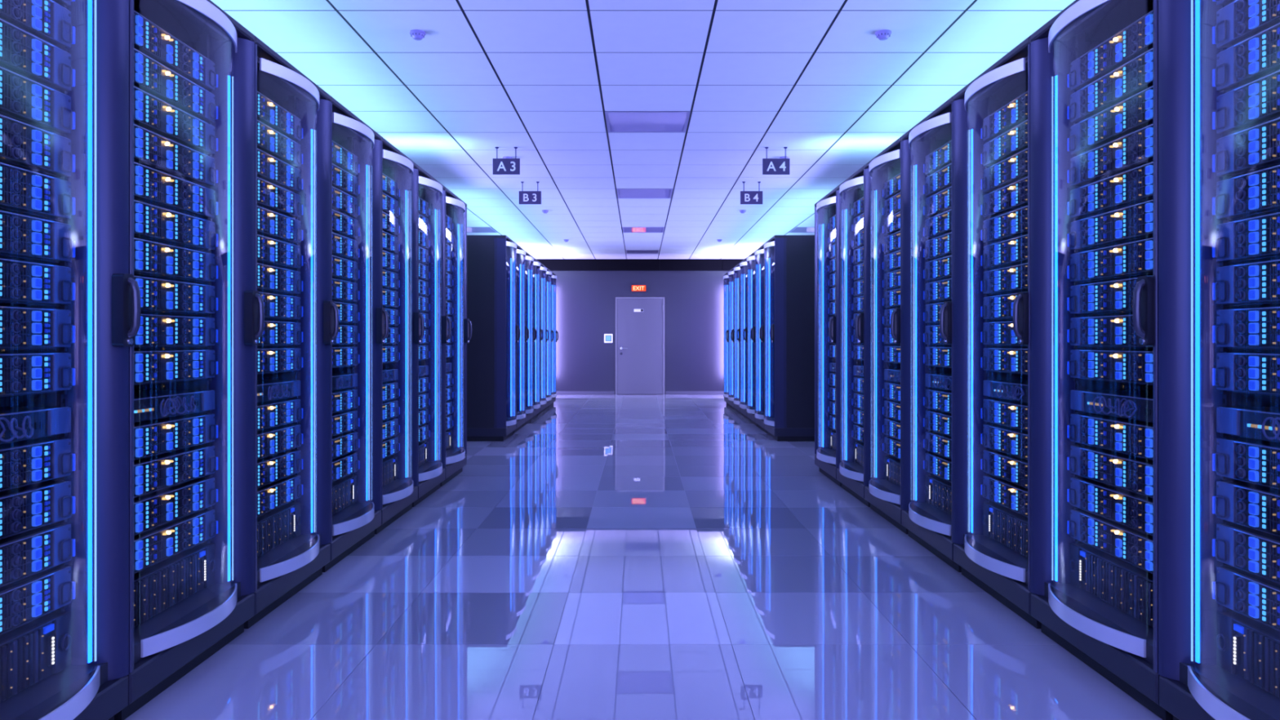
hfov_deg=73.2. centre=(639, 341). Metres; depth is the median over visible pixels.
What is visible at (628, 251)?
ceiling panel
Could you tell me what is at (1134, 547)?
server
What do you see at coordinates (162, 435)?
server
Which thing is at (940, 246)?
server
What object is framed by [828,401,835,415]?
server
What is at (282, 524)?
chassis
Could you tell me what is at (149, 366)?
server
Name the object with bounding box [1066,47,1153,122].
server
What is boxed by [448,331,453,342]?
server
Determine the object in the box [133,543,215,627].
chassis
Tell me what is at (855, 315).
server
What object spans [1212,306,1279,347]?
server
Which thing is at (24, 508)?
server
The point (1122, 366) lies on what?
server
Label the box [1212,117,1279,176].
server
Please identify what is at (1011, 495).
server
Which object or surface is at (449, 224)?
server
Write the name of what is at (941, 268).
server
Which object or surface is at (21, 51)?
server
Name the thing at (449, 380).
server
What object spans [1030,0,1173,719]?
tall cabinet
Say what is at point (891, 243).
server
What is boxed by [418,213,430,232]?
server
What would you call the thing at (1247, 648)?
chassis
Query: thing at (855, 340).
server
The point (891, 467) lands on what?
chassis
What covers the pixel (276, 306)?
server
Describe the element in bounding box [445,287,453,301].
server
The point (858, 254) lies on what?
server
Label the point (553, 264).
trim
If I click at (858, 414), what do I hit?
server
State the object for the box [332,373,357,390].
panel
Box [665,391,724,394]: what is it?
baseboard
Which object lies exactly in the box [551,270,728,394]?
wall
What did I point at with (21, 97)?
server
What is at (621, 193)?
ceiling panel
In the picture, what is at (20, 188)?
server
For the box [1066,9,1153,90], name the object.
server
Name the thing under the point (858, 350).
server
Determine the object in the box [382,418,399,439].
server
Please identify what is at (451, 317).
server
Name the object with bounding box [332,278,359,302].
server
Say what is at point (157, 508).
server
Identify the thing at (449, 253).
server
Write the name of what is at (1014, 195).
server
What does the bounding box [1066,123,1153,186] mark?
server
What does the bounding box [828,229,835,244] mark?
server
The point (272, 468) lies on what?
server
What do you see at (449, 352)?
server
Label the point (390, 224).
server
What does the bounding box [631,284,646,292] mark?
exit sign
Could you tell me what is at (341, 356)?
server
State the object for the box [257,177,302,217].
server
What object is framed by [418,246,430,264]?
server
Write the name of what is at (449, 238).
server
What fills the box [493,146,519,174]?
hanging sign
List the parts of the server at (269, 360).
plate, handle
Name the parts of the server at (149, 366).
plate, handle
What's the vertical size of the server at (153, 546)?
0.102 m
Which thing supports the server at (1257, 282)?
on the server at (1254, 327)
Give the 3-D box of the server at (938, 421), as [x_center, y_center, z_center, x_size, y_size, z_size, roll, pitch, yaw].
[1.863,0.436,4.482,0.564,0.102,0.618,0,0,0]
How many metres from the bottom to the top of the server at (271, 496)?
0.102 m
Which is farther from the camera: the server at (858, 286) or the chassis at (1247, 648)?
the server at (858, 286)
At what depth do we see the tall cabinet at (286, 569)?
4.00 m
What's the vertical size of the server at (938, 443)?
0.102 m
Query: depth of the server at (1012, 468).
3.75 m
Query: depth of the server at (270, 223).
3.75 m
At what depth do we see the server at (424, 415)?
6.28 m
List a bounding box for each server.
[0,0,75,48]
[0,17,75,90]
[0,66,75,133]
[0,114,75,176]
[0,162,75,218]
[0,210,75,261]
[0,257,75,304]
[0,306,75,347]
[0,352,75,395]
[0,438,75,491]
[0,480,75,539]
[0,523,75,587]
[0,566,75,635]
[53,0,75,5]
[133,9,217,90]
[133,48,217,122]
[133,85,217,154]
[133,124,217,186]
[133,161,217,217]
[133,200,217,249]
[133,237,217,281]
[133,275,217,313]
[133,314,217,346]
[133,350,217,384]
[133,413,217,460]
[133,445,217,497]
[133,477,217,536]
[133,509,217,573]
[257,90,302,141]
[257,120,302,166]
[257,148,302,191]
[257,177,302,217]
[257,205,302,243]
[257,234,302,268]
[257,262,302,293]
[257,320,302,345]
[257,347,302,373]
[257,399,302,431]
[257,424,302,459]
[257,449,302,488]
[257,475,302,516]
[258,292,302,319]
[332,140,359,174]
[332,163,359,195]
[332,186,359,217]
[332,208,359,238]
[332,232,359,259]
[332,255,359,280]
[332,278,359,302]
[332,346,359,367]
[332,389,359,413]
[332,410,359,436]
[332,431,359,459]
[332,453,359,482]
[333,301,359,323]
[333,324,359,344]
[382,173,399,198]
[382,192,399,217]
[382,212,399,235]
[382,231,399,253]
[382,250,399,271]
[382,269,399,288]
[382,288,399,307]
[382,346,399,363]
[382,382,399,401]
[382,400,399,420]
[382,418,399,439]
[382,436,399,458]
[384,308,399,325]
[384,327,399,343]
[418,196,430,216]
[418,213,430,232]
[418,230,430,248]
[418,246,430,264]
[418,262,430,279]
[418,279,430,295]
[418,296,430,311]
[418,345,430,359]
[418,377,430,392]
[418,393,430,409]
[418,408,430,426]
[418,424,430,442]
[420,312,430,327]
[420,328,430,343]
[445,214,453,230]
[445,229,453,244]
[445,243,453,258]
[445,257,453,272]
[445,272,453,286]
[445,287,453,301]
[445,302,453,315]
[445,345,453,357]
[445,373,453,386]
[445,386,453,400]
[445,401,453,415]
[445,415,453,430]
[448,316,453,328]
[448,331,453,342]
[828,214,835,230]
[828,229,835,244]
[828,243,835,258]
[828,257,835,272]
[828,272,835,286]
[828,287,835,301]
[828,302,835,315]
[828,345,835,357]
[828,373,835,386]
[828,386,835,401]
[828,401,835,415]
[828,415,835,430]
[852,196,863,216]
[852,213,863,232]
[852,229,863,248]
[852,246,863,264]
[852,262,863,279]
[852,279,863,295]
[852,296,863,311]
[852,313,858,327]
[852,329,858,343]
[852,345,863,359]
[852,377,863,393]
[852,393,863,409]
[852,408,863,426]
[852,424,863,442]
[882,173,900,198]
[882,191,900,217]
[882,211,900,235]
[882,231,900,253]
[882,249,900,271]
[882,269,900,288]
[882,288,900,307]
[882,308,893,325]
[882,327,894,343]
[882,346,900,363]
[882,382,900,401]
[882,400,900,421]
[882,418,900,439]
[882,436,900,459]
[923,139,951,174]
[923,162,951,195]
[923,186,951,217]
[923,208,951,238]
[923,231,951,259]
[923,255,951,280]
[923,278,951,302]
[923,302,943,323]
[923,324,943,344]
[923,346,951,367]
[923,389,951,413]
[923,410,951,436]
[923,431,951,459]
[923,453,951,482]
[981,90,1027,141]
[981,119,1027,166]
[981,147,1027,191]
[981,177,1027,217]
[981,205,1027,243]
[981,234,1027,268]
[981,262,1027,293]
[981,293,1017,319]
[981,320,1017,345]
[981,347,1027,373]
[981,399,1027,431]
[981,424,1027,459]
[981,449,1027,488]
[981,475,1027,517]
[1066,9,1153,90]
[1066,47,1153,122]
[1066,85,1153,154]
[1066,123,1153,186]
[1066,161,1153,217]
[1066,199,1153,249]
[1066,237,1153,281]
[1066,277,1137,313]
[1066,314,1137,346]
[1066,350,1153,384]
[1066,413,1153,460]
[1066,445,1153,497]
[1066,477,1153,536]
[1066,509,1153,573]
[1212,0,1235,5]
[1212,0,1279,48]
[1212,22,1279,90]
[1212,70,1279,133]
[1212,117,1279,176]
[1212,164,1279,218]
[1212,212,1279,261]
[1212,259,1279,304]
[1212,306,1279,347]
[1212,352,1279,395]
[1212,438,1279,489]
[1212,480,1279,537]
[1212,523,1279,584]
[1212,566,1279,631]
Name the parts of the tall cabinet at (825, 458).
corner post, rail, trim, trim, lever, door handle, corner post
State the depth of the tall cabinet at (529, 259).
11.79 m
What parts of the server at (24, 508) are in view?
plate, handle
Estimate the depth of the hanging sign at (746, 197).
9.12 m
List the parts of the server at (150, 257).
plate, handle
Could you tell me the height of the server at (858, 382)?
0.102 m
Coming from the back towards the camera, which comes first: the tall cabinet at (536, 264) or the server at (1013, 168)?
the tall cabinet at (536, 264)
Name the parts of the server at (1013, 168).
handle, plate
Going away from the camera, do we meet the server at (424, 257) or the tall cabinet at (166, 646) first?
the tall cabinet at (166, 646)
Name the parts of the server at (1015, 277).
handle, plate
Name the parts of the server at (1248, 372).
handle, plate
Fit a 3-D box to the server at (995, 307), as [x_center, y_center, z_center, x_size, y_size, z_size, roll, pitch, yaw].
[1.863,-0.153,3.678,0.564,0.102,0.618,0,0,0]
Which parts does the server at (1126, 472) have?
handle, plate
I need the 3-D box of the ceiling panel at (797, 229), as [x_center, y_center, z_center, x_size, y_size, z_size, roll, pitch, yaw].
[2.634,-1.691,13.067,0.631,0.008,0.633,0,0,0]
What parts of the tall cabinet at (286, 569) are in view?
corner post, panel, trim, trim, rail, corner post, door handle, lever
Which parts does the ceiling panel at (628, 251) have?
panel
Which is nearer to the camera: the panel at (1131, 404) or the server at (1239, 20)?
the server at (1239, 20)
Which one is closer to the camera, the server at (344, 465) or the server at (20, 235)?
the server at (20, 235)
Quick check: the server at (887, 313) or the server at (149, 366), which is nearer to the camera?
the server at (149, 366)
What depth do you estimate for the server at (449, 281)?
7.10 m
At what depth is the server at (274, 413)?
3.76 m
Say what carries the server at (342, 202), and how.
on the server at (342, 224)
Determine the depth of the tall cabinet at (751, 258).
11.80 m
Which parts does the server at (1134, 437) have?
handle, plate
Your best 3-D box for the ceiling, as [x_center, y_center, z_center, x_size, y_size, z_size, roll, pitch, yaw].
[0.000,-1.750,8.075,6.900,0.120,19.350,0,0,0]
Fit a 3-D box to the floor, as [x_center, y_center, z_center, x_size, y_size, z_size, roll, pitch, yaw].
[0.000,1.160,8.075,6.900,0.120,19.350,0,0,0]
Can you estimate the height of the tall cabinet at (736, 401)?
2.264 m
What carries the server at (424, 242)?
on the server at (424, 257)
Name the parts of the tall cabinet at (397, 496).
corner post, panel, trim, trim, frame, rail, corner post, door handle, lever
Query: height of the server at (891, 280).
0.102 m
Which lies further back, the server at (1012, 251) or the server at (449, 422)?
the server at (449, 422)
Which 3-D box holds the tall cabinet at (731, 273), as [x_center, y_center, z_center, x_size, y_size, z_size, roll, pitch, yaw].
[1.959,-0.033,13.877,1.052,2.264,0.800,0,0,0]
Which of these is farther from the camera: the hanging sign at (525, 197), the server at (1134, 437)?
the hanging sign at (525, 197)
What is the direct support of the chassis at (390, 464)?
in the tall cabinet at (397, 496)
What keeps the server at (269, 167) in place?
on the server at (269, 195)
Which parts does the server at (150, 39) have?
plate, handle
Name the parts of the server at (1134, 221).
handle, plate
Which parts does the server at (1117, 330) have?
handle, plate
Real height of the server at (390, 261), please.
0.102 m
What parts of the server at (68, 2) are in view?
plate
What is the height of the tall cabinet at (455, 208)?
2.264 m
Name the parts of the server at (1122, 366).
handle, plate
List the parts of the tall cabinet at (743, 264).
trim, trim, frame, corner post, rail, door handle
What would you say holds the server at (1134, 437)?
on the server at (1126, 472)
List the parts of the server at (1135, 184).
handle, plate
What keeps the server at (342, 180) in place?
on the server at (342, 202)
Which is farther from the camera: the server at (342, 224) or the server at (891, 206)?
the server at (891, 206)
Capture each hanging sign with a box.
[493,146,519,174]
[519,181,541,204]
[740,181,762,204]
[762,146,790,174]
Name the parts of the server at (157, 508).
plate, handle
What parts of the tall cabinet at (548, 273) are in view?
corner post, rail, trim, trim, door handle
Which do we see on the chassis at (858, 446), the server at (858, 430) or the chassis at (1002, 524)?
the server at (858, 430)
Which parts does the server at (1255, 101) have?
handle, plate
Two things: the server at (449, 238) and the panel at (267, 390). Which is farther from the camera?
the server at (449, 238)
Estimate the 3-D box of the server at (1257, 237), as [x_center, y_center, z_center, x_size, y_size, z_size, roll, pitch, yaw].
[1.863,-0.270,2.067,0.564,0.102,0.618,0,0,0]
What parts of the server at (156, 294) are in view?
plate, handle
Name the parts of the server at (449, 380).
patch panel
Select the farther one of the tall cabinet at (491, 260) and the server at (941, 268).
the tall cabinet at (491, 260)
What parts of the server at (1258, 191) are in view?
handle, plate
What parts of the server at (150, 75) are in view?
plate, handle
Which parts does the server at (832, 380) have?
patch panel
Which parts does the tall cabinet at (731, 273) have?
trim, trim, corner post, rail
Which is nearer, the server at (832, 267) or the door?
the server at (832, 267)
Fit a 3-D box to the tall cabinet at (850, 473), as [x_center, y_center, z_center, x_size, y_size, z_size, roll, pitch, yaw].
[1.959,-0.033,6.093,1.052,2.264,0.800,0,0,0]
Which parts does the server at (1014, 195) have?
handle, plate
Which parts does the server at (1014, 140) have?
handle, plate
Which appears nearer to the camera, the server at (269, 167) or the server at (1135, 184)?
the server at (1135, 184)
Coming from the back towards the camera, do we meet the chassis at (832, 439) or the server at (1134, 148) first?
the chassis at (832, 439)
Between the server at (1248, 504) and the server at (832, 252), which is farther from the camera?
the server at (832, 252)
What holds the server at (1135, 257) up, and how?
on the server at (1117, 295)
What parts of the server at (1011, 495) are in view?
handle, plate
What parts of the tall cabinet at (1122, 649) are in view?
corner post, trim, rail, trim, panel, lever, door handle, corner post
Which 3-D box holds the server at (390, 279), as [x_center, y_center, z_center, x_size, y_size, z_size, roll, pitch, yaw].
[-1.838,-0.388,5.287,0.564,0.102,0.618,0,0,0]
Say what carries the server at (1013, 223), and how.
on the server at (1012, 251)
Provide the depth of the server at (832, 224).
7.10 m
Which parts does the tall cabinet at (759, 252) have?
trim, trim, frame, corner post, rail, lever, door handle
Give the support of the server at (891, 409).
on the server at (891, 427)
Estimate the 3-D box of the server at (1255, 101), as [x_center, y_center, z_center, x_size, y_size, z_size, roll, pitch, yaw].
[1.863,-0.623,2.067,0.564,0.102,0.618,0,0,0]
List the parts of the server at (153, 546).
plate, handle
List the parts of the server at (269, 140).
plate, handle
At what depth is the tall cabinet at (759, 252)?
10.99 m
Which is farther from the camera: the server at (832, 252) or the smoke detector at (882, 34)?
the server at (832, 252)
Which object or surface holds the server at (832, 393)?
on the server at (832, 407)
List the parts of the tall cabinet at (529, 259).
rail, frame, corner post, trim, trim, door handle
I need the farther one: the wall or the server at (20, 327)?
the wall
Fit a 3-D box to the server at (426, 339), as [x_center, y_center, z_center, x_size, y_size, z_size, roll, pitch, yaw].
[-1.838,-0.035,6.093,0.564,0.102,0.618,0,0,0]
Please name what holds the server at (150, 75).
on the server at (152, 113)
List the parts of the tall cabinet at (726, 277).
trim, trim, corner post, rail, door handle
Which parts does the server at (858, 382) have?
patch panel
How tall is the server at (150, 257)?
0.102 m
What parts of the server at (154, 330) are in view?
plate, handle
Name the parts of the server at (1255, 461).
handle, plate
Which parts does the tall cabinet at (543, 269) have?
corner post, rail, corner post, trim, trim, door handle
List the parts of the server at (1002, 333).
handle, plate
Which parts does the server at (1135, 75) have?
handle, plate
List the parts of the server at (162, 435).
plate, handle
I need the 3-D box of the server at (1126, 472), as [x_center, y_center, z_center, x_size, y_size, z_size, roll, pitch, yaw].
[1.863,0.436,2.873,0.564,0.102,0.618,0,0,0]
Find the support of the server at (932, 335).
on the server at (934, 356)
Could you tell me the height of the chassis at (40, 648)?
0.150 m
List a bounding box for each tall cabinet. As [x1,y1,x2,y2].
[0,0,141,719]
[114,0,264,719]
[244,35,338,628]
[322,96,388,572]
[374,137,424,534]
[412,165,451,506]
[440,187,471,486]
[466,235,519,441]
[513,244,528,433]
[522,251,536,426]
[530,257,542,421]
[537,262,548,415]
[543,267,554,411]
[548,271,558,407]
[723,271,731,407]
[728,267,736,411]
[733,262,742,415]
[739,257,749,420]
[746,250,757,426]
[754,244,767,433]
[764,235,814,441]
[814,187,841,486]
[835,165,870,506]
[864,136,908,534]
[901,95,961,572]
[952,35,1040,628]
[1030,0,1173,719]
[1158,0,1279,719]
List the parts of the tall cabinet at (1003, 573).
corner post, rail, trim, trim, panel, lever, door handle, corner post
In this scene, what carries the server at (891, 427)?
on the server at (891, 446)
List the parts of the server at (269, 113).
plate, handle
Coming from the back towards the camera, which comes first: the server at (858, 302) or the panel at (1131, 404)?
the server at (858, 302)
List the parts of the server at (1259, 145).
handle, plate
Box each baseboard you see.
[555,391,614,394]
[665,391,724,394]
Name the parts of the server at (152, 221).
plate, handle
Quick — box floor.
[124,394,1162,719]
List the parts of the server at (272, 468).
plate, handle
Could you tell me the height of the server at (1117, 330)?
0.102 m
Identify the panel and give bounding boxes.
[0,406,71,443]
[133,390,214,422]
[257,380,300,402]
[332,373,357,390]
[382,368,398,382]
[466,226,497,232]
[604,111,690,132]
[616,188,673,198]
[622,226,664,232]
[625,249,659,253]
[788,226,814,232]
[884,368,900,382]
[925,373,951,390]
[982,380,1027,402]
[1070,390,1153,422]
[1216,406,1279,441]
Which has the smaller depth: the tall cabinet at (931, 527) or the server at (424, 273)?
the tall cabinet at (931, 527)
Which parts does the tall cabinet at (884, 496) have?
corner post, rail, trim, trim, lever, panel, door handle, corner post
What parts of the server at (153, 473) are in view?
plate, handle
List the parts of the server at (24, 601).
plate, handle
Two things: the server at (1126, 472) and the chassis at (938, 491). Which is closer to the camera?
the server at (1126, 472)
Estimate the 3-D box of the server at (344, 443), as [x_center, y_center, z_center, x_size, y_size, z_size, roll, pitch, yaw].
[-1.838,0.554,4.482,0.564,0.102,0.618,0,0,0]
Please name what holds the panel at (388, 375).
on the server at (391, 391)
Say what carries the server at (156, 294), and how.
on the server at (154, 330)
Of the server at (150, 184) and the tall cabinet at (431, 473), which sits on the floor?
the tall cabinet at (431, 473)
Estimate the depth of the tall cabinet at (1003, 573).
4.00 m
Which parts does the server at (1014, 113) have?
handle, plate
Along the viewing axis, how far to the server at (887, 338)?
5.51 m
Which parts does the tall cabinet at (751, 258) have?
trim, trim, frame, corner post, rail, lever, door handle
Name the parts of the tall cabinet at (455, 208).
trim, trim, frame, rail, corner post, door handle, lever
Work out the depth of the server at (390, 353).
5.45 m
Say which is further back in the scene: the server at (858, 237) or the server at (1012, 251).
the server at (858, 237)
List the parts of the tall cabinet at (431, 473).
corner post, panel, trim, trim, rail, frame, corner post, door handle, lever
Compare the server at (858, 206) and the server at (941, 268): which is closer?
the server at (941, 268)
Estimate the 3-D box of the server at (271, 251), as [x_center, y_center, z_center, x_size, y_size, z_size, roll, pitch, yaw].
[-1.838,-0.388,3.678,0.564,0.102,0.618,0,0,0]
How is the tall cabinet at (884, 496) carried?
on the floor
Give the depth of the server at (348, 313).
4.65 m
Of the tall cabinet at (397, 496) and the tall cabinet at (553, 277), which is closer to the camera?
the tall cabinet at (397, 496)
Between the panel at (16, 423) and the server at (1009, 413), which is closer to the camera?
the panel at (16, 423)
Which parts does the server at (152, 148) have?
plate, handle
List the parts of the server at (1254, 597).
handle, plate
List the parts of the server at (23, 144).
plate, handle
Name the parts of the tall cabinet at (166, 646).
corner post, panel, trim, rail, trim, corner post, door handle, lever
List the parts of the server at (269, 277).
plate, handle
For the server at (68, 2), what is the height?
0.102 m
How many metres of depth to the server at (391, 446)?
5.45 m
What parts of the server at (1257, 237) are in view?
handle, plate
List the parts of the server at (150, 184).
plate, handle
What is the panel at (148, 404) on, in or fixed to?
on the server at (162, 435)
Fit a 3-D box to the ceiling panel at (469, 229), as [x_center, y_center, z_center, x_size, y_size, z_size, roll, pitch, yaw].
[-2.510,-1.691,13.067,0.631,0.008,0.633,0,0,0]
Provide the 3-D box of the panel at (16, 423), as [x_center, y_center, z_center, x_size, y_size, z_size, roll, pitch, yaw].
[-1.780,0.216,2.067,0.481,0.072,0.616,0,0,0]
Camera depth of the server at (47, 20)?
2.27 m
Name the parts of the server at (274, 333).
plate, handle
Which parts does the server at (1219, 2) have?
plate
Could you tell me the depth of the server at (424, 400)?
6.26 m
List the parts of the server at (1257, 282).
handle, plate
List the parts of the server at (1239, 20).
handle, plate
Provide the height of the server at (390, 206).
0.102 m
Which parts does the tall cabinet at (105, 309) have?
panel, trim, corner post, rail, door handle, lever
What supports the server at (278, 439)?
on the server at (272, 468)
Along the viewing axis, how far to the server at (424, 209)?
6.26 m
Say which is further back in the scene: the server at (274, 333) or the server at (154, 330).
the server at (274, 333)
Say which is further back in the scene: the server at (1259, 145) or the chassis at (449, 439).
the chassis at (449, 439)
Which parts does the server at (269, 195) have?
plate, handle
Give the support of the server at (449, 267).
on the server at (449, 281)
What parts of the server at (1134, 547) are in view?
handle, plate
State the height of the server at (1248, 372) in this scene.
0.102 m
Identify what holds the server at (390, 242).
on the server at (390, 261)
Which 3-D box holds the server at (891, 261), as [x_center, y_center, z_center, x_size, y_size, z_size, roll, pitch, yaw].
[1.863,-0.506,5.287,0.564,0.102,0.618,0,0,0]
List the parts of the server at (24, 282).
plate, handle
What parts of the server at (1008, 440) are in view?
handle, plate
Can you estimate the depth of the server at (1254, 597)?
2.26 m
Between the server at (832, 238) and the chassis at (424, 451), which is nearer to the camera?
the chassis at (424, 451)
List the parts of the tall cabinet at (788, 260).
trim, trim, corner post, lever, door handle, corner post, rail, panel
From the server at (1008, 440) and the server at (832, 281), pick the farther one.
the server at (832, 281)
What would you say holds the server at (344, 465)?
on the chassis at (344, 490)
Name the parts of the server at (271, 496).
plate, handle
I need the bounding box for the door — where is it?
[615,297,664,394]
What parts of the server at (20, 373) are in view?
plate, handle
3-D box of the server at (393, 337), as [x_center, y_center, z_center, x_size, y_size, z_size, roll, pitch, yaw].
[-1.838,-0.035,5.287,0.564,0.102,0.618,0,0,0]
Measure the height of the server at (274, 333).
0.102 m
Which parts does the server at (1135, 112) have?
handle, plate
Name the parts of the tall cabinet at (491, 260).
panel, rail, corner post, trim, trim, corner post, door handle, lever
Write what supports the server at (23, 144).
on the server at (20, 188)
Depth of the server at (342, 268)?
4.58 m
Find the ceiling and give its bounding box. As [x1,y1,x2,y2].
[210,0,1075,258]
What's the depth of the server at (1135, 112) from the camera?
2.91 m
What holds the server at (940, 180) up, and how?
on the server at (940, 202)
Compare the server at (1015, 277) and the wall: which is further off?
the wall
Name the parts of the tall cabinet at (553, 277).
corner post, rail, trim, trim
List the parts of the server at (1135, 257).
handle, plate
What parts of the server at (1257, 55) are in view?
handle, plate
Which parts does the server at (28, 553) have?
plate, handle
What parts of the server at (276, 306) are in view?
plate, handle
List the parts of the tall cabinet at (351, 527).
corner post, panel, trim, trim, rail, corner post, door handle, lever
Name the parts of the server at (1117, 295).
handle, plate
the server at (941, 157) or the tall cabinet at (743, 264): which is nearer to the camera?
the server at (941, 157)
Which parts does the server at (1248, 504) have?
handle, plate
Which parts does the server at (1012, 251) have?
handle, plate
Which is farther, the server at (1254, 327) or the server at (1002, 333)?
the server at (1002, 333)
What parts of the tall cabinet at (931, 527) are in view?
corner post, rail, trim, trim, lever, panel, door handle, corner post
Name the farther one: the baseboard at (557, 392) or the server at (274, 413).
the baseboard at (557, 392)
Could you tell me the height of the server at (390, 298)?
0.102 m
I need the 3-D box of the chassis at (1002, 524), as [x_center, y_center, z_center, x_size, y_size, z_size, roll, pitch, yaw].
[1.863,0.820,3.678,0.563,0.150,0.616,0,0,0]
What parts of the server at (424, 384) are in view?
patch panel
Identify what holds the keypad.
attached to the wall
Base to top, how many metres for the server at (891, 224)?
0.102 m
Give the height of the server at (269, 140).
0.102 m
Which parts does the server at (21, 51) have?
plate, handle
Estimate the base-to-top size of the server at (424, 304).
0.102 m
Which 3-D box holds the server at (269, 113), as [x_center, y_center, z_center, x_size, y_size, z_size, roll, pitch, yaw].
[-1.838,-0.977,3.678,0.564,0.102,0.618,0,0,0]
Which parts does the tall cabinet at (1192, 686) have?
rail, corner post, trim, panel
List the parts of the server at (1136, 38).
handle, plate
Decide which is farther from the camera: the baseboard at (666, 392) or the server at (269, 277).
the baseboard at (666, 392)
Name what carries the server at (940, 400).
on the server at (938, 421)
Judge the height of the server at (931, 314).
0.102 m
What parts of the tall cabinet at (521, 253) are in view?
trim, trim, frame, corner post, rail, door handle, lever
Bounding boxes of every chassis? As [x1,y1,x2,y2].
[0,611,71,703]
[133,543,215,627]
[257,502,301,557]
[332,475,358,515]
[382,456,399,486]
[418,441,429,466]
[445,430,453,450]
[828,430,835,450]
[852,441,863,466]
[883,456,900,486]
[924,475,951,515]
[982,502,1027,558]
[1069,543,1153,628]
[1216,611,1279,698]
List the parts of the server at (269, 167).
plate, handle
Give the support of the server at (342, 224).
on the server at (342, 246)
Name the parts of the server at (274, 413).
plate, handle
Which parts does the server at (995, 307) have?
handle, plate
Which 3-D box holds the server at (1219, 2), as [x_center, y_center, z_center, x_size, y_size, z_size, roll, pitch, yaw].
[1.863,-0.977,2.067,0.564,0.102,0.618,0,0,0]
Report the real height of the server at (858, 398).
0.102 m
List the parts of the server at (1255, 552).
handle, plate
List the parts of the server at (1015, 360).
handle, plate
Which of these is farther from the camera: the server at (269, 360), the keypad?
the keypad
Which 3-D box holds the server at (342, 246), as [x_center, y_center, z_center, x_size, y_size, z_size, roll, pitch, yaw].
[-1.838,-0.506,4.482,0.564,0.102,0.618,0,0,0]
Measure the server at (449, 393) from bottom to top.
0.102 m
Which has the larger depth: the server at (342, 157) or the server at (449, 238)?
the server at (449, 238)
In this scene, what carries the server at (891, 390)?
on the server at (891, 409)
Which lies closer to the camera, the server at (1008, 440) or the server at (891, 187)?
the server at (1008, 440)
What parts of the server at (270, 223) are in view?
plate, handle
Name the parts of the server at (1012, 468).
handle, plate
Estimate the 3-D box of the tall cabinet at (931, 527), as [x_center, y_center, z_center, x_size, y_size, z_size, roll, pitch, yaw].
[1.959,-0.033,4.482,1.052,2.264,0.800,0,0,0]
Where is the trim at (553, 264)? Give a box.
[536,258,744,271]
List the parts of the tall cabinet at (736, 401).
trim, trim, corner post, rail, door handle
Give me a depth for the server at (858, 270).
6.26 m
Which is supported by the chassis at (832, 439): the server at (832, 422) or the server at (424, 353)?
the server at (832, 422)
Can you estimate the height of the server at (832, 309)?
0.102 m
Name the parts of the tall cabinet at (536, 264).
corner post, rail, trim, trim, frame, door handle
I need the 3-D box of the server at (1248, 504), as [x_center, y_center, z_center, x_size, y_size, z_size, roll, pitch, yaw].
[1.863,0.436,2.067,0.564,0.102,0.618,0,0,0]
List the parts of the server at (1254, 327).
handle, plate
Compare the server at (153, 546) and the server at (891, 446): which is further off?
the server at (891, 446)
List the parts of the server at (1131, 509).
handle, plate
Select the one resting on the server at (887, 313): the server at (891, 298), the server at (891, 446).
the server at (891, 298)
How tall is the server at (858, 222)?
0.102 m
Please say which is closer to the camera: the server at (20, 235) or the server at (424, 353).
the server at (20, 235)
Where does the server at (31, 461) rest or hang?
on the server at (24, 508)
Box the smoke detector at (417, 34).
[409,29,425,39]
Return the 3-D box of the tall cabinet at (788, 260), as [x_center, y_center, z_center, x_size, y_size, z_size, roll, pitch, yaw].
[1.959,-0.033,9.852,1.052,2.264,0.800,0,0,0]
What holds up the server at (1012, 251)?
on the server at (1015, 277)
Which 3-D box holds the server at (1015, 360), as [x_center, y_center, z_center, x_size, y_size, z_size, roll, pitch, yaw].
[1.863,0.083,3.678,0.564,0.102,0.618,0,0,0]
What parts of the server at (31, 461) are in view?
plate, handle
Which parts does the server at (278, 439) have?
plate, handle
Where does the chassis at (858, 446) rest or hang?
in the tall cabinet at (850, 473)
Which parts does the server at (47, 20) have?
plate, handle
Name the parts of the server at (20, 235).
plate, handle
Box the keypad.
[604,333,613,342]
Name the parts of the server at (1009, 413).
handle, plate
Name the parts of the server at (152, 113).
plate, handle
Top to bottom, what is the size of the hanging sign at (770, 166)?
0.237 m
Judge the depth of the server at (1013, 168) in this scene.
3.75 m
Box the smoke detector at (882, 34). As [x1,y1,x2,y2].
[875,29,891,39]
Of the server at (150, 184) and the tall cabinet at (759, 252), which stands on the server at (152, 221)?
the server at (150, 184)
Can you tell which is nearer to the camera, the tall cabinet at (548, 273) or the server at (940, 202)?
the server at (940, 202)
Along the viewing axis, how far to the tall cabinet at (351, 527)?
4.81 m
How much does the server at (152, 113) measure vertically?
0.102 m
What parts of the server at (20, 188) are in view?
plate, handle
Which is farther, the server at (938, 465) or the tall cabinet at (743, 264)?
the tall cabinet at (743, 264)
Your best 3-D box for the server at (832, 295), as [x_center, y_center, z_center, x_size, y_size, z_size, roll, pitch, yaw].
[1.863,-0.388,6.897,0.564,0.102,0.618,0,0,0]
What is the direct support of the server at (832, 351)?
in the tall cabinet at (825, 458)
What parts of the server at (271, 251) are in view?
plate, handle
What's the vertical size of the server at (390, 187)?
0.102 m
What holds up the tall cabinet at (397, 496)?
on the floor
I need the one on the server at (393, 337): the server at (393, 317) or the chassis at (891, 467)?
the server at (393, 317)
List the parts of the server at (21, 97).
plate, handle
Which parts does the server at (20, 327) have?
plate, handle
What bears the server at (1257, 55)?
on the server at (1255, 101)
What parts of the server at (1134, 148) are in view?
handle, plate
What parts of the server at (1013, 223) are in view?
handle, plate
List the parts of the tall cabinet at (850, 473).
corner post, rail, trim, trim, lever, door handle, panel, corner post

